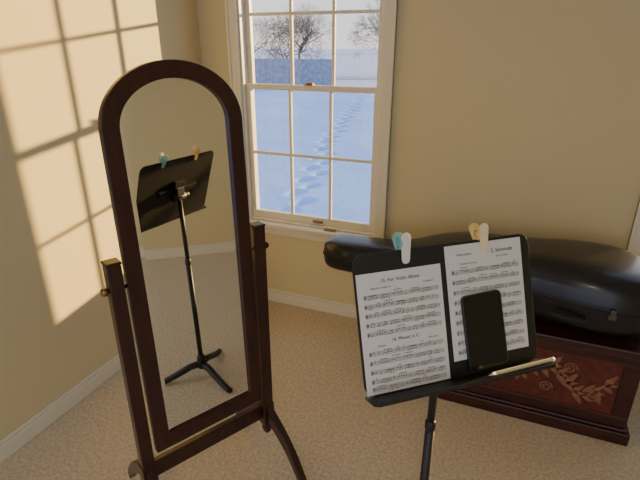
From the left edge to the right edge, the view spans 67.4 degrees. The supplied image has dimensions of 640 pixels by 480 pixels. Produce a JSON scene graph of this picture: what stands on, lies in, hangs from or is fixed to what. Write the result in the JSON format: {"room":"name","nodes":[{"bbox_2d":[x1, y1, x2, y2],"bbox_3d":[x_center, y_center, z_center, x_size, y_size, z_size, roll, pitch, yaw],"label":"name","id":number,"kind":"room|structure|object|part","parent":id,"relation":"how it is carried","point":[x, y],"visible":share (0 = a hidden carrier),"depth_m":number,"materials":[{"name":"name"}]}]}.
{"room":"music room","nodes":[
{"label":"music room","id":0,"kind":"room"},
{"bbox_2d":[0,0,201,440],"bbox_3d":[-1.657,0.025,0.939,0.120,2.450,4.730,9,24,21],"label":"wall","id":1,"kind":"structure","parent":0,"point":[59,59],"depth_m":2.07,"materials":[{"name":"paint"}]},
{"bbox_2d":[0,341,137,463],"bbox_3d":[-1.597,1.129,1.353,0.014,0.092,4.721,9,24,21],"label":"baseboard","id":2,"kind":"structure","parent":1,"relation":"attached to","point":[26,432],"depth_m":2.21,"materials":[{"name":"white wood"}]},
{"bbox_2d":[0,300,639,479],"bbox_3d":[0.067,1.449,0.818,3.800,0.100,4.850,9,24,21],"label":"floor","id":3,"kind":"structure","parent":0,"point":[319,393],"depth_m":2.10,"materials":[{"name":"carpet"}]},
{"bbox_2d":[98,59,306,479],"bbox_3d":[-0.405,0.234,1.597,0.571,1.562,0.505,-17,28,-36],"label":"mirror","id":4,"kind":"object","parent":3,"relation":"on","point":[194,264],"visible":1,"depth_m":1.51,"materials":[{"name":"brown wood"}]},
{"bbox_3d":[-0.594,0.143,1.390,0.078,0.025,0.026,-17,28,-36],"label":"pivot knob","id":5,"kind":"part","parent":4,"relation":"part of","materials":[{"name":"gold metal"}]},
{"bbox_3d":[-0.592,0.464,1.521,0.048,0.871,0.048,-17,28,-36],"label":"post","id":6,"kind":"part","parent":4,"relation":"part of","materials":[{"name":"brown wood"}]},
{"bbox_2d":[120,78,249,431],"bbox_3d":[-0.403,0.084,1.534,0.329,1.147,0.003,-17,26,-36],"label":"mirror glass","id":7,"kind":"object","parent":4,"relation":"attached to","point":[174,131],"depth_m":1.50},
{"bbox_3d":[-0.217,0.347,1.810,0.048,0.871,0.048,-17,28,-36],"label":"post","id":8,"kind":"part","parent":4,"relation":"part of","materials":[{"name":"brown wood"}]},
{"bbox_2d":[352,234,556,479],"bbox_3d":[0.298,0.550,1.343,0.482,1.168,0.393,-7,23,-16],"label":"music stand","id":9,"kind":"object","parent":3,"relation":"on","point":[461,376],"visible":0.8,"depth_m":1.13,"materials":[{"name":"black metal"}]},
{"bbox_2d":[392,232,410,263],"bbox_3d":[0.187,0.014,1.098,0.030,0.071,0.050,-11,24,-25],"label":"clip","id":10,"kind":"object","parent":9,"relation":"on","point":[402,242],"visible":1,"depth_m":1.08,"materials":[{"name":"white plastic"}]},
{"bbox_2d":[355,263,450,396],"bbox_3d":[0.193,0.203,1.097,0.212,0.258,0.094,-7,23,-16],"label":"sheet music","id":11,"kind":"object","parent":9,"relation":"on","point":[402,314],"visible":1,"depth_m":1.09,"materials":[{"name":"paper"}]},
{"bbox_3d":[0.295,0.773,1.397,0.025,0.600,0.025,-7,23,-16],"label":"stem","id":12,"kind":"part","parent":9,"relation":"part of","materials":[{"name":"black metal"}]},
{"bbox_3d":[0.295,0.363,1.231,0.021,0.364,0.021,-7,23,-16],"label":"stem","id":13,"kind":"part","parent":9,"relation":"part of","materials":[{"name":"black metal"}]},
{"bbox_2d":[365,358,556,406],"bbox_3d":[0.337,0.329,1.121,0.482,0.025,0.063,-7,23,-16],"label":"tray","id":14,"kind":"object","parent":9,"relation":"on","point":[461,376],"depth_m":1.11,"materials":[{"name":"black metal"}]},
{"bbox_2d":[469,223,487,252],"bbox_3d":[0.383,-0.010,1.156,0.030,0.071,0.051,-12,25,-28],"label":"clip","id":15,"kind":"object","parent":9,"relation":"on","point":[477,232],"visible":1,"depth_m":1.14,"materials":[{"name":"beige plastic"}]},
{"bbox_2d":[460,290,507,370],"bbox_3d":[0.395,0.216,1.151,0.113,0.176,0.070,-7,23,-17],"label":"smartphone","id":16,"kind":"object","parent":9,"relation":"on","point":[482,312],"visible":1,"depth_m":1.15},
{"bbox_2d":[444,237,528,361],"bbox_3d":[0.405,0.140,1.159,0.212,0.258,0.094,-7,23,-16],"label":"sheet music","id":17,"kind":"object","parent":9,"relation":"on","point":[469,270],"visible":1,"depth_m":1.16,"materials":[{"name":"paper"}]},
{"bbox_2d":[489,357,554,375],"bbox_3d":[0.485,0.305,1.152,0.196,0.013,0.010,-8,23,-19],"label":"pencil","id":18,"kind":"object","parent":9,"relation":"on","point":[500,372],"visible":1,"depth_m":1.15,"materials":[{"name":"beige wood"}]},
{"bbox_2d":[438,318,639,445],"bbox_3d":[0.984,0.514,2.372,0.960,0.470,0.540,9,24,21],"label":"chest","id":19,"kind":"object","parent":3,"relation":"on","point":[591,390],"visible":0.34,"depth_m":2.08,"materials":[{"name":"brown wood"}]},
{"bbox_2d":[323,232,639,337],"bbox_3d":[0.730,0.125,2.303,1.523,0.300,0.531,9,24,21],"label":"case","id":20,"kind":"object","parent":19,"relation":"on","point":[592,287],"visible":0.54,"depth_m":2.00,"materials":[{"name":"hard plastic"},{"name":"metal"}]},
{"bbox_3d":[1.016,0.316,1.965,0.132,0.023,0.038,9,24,21],"label":"carry handle","id":21,"kind":"part","parent":20,"relation":"part of","materials":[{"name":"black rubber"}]},
{"bbox_3d":[0.893,0.583,2.161,0.910,0.350,0.012,9,24,21],"label":"frame","id":22,"kind":"part","parent":19,"relation":"part of","materials":[{"name":"brown wood"}]},
{"bbox_3d":[0.894,0.577,2.162,0.780,0.260,0.006,9,24,21],"label":"panel","id":23,"kind":"part","parent":19,"relation":"part of","materials":[{"name":"brown wood"}]},
{"bbox_3d":[0.984,0.317,2.292,0.960,0.045,0.540,9,24,21],"label":"lid","id":24,"kind":"part","parent":19,"relation":"part of","materials":[{"name":"brown wood"}]},
{"bbox_2d":[196,0,639,304],"bbox_3d":[0.969,-0.552,2.368,3.800,2.450,0.120,9,24,21],"label":"wall","id":25,"kind":"structure","parent":0,"point":[522,117],"depth_m":2.32,"materials":[{"name":"paint"}]},
{"bbox_2d":[265,227,329,241],"bbox_3d":[-0.072,-0.030,2.962,0.965,0.056,0.016,9,24,21],"label":"apron","id":26,"kind":"object","parent":25,"relation":"attached to","point":[321,238],"visible":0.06,"depth_m":2.98,"materials":[{"name":"white wood"}]},
{"bbox_2d":[237,0,383,235],"bbox_3d":[-0.046,-0.853,2.697,0.835,1.620,0.120,9,24,21],"label":"window","id":27,"kind":"structure","parent":25,"relation":"in","point":[354,225],"depth_m":2.76,"materials":[{"name":"white wood"}]},
{"bbox_2d":[304,82,314,85],"bbox_3d":[-0.057,-0.864,2.657,0.055,0.017,0.050,9,24,21],"label":"sash lock","id":28,"kind":"object","parent":27,"relation":"attached to","point":[307,83],"visible":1,"depth_m":2.64,"materials":[{"name":"gold metal"}]},
{"bbox_3d":[-0.041,-1.217,2.563,0.811,0.811,0.030,9,24,21],"label":"upper sash","id":29,"kind":"part","parent":27,"relation":"part of","materials":[{"name":"white wood"}]},
{"bbox_2d":[224,0,397,237],"bbox_3d":[-0.074,-0.857,2.623,0.965,1.685,0.026,9,24,21],"label":"window frame","id":30,"kind":"structure","parent":25,"relation":"attached to","point":[390,6],"depth_m":2.61,"materials":[{"name":"white wood"}]},
{"bbox_2d":[268,288,356,318],"bbox_3d":[0.943,0.564,2.752,3.560,0.092,0.014,9,24,21],"label":"baseboard","id":31,"kind":"structure","parent":25,"relation":"attached to","point":[300,300],"depth_m":3.12,"materials":[{"name":"white wood"}]},
{"bbox_2d":[250,216,386,238],"bbox_3d":[-0.050,-0.092,2.995,1.005,0.036,0.200,9,24,21],"label":"window sill","id":32,"kind":"structure","parent":25,"relation":"attached to","point":[267,223],"depth_m":2.94,"materials":[{"name":"white wood"}]},
{"bbox_2d":[324,228,335,231],"bbox_3d":[0.059,-0.059,2.884,0.070,0.009,0.030,9,24,21],"label":"sill catch","id":33,"kind":"structure","parent":25,"relation":"attached to","point":[325,229],"depth_m":2.88,"materials":[{"name":"gold metal"}]},
{"bbox_2d":[626,199,639,256],"bbox_3d":[1.917,-0.550,1.862,0.965,1.685,0.026,9,24,21],"label":"door frame","id":34,"kind":"structure","parent":25,"relation":"attached to","point":[633,246],"depth_m":2.26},
{"label":"outside","id":35,"kind":"structure","parent":0,"visible":0},
{"bbox_2d":[254,49,377,92],"bbox_3d":[22.365,-67.560,172.742,500.000,0.001,440.000,9,24,21],"label":"ground","id":36,"kind":"structure","parent":35,"point":[346,65],"depth_m":69.44,"materials":[{"name":"white snow"}]},
{"bbox_2d":[252,16,287,58],"bbox_3d":[-5.044,-13.475,32.942,6.461,4.870,6.156,-10,24,-23],"label":"bare tree","id":37,"kind":"object","parent":36,"relation":"on","point":[265,24],"visible":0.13,"depth_m":32.98,"materials":[{"name":"brown plant"}]},
{"bbox_2d":[254,3,326,58],"bbox_3d":[-1.804,-12.972,31.481,5.322,4.623,5.907,-11,25,-26],"label":"bare tree","id":38,"kind":"object","parent":36,"relation":"on","point":[301,24],"visible":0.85,"depth_m":31.61,"materials":[{"name":"brown plant"}]},
{"bbox_2d":[254,58,331,85],"bbox_3d":[-3.631,-9.466,27.006,9.500,1.420,0.090,9,24,21],"label":"wooden fence","id":39,"kind":"object","parent":36,"relation":"on","point":[267,71],"visible":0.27,"depth_m":26.10,"materials":[{"name":"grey wood"}]},
{"bbox_2d":[269,2,339,58],"bbox_3d":[-2.413,-22.778,53.028,9.024,6.712,6.010,6,23,14],"label":"bare tree","id":40,"kind":"object","parent":36,"relation":"on","point":[320,18],"visible":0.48,"depth_m":52.54,"materials":[{"name":"brown plant"}]},
{"bbox_2d":[254,90,373,222],"bbox_3d":[-0.134,-3.641,14.453,12.500,0.165,20.800,9,24,21],"label":"yard","id":41,"kind":"structure","parent":36,"relation":"on","point":[353,113],"depth_m":9.78,"materials":[{"name":"white snow"}]},
{"bbox_2d":[346,0,379,59],"bbox_3d":[5.153,-15.275,35.081,5.793,6.190,7.595,11,24,25],"label":"bare tree","id":42,"kind":"object","parent":36,"relation":"on","point":[372,18],"visible":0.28,"depth_m":34.83,"materials":[{"name":"brown plant"}]},
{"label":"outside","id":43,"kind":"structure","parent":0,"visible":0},
{"bbox_2d":[335,76,376,79],"bbox_3d":[8.580,-10.615,31.752,120.002,0.025,3.000,5,23,13],"label":"road","id":44,"kind":"structure","parent":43,"point":[336,77],"depth_m":32.56,"materials":[{"name":"white snow"}]}
]}

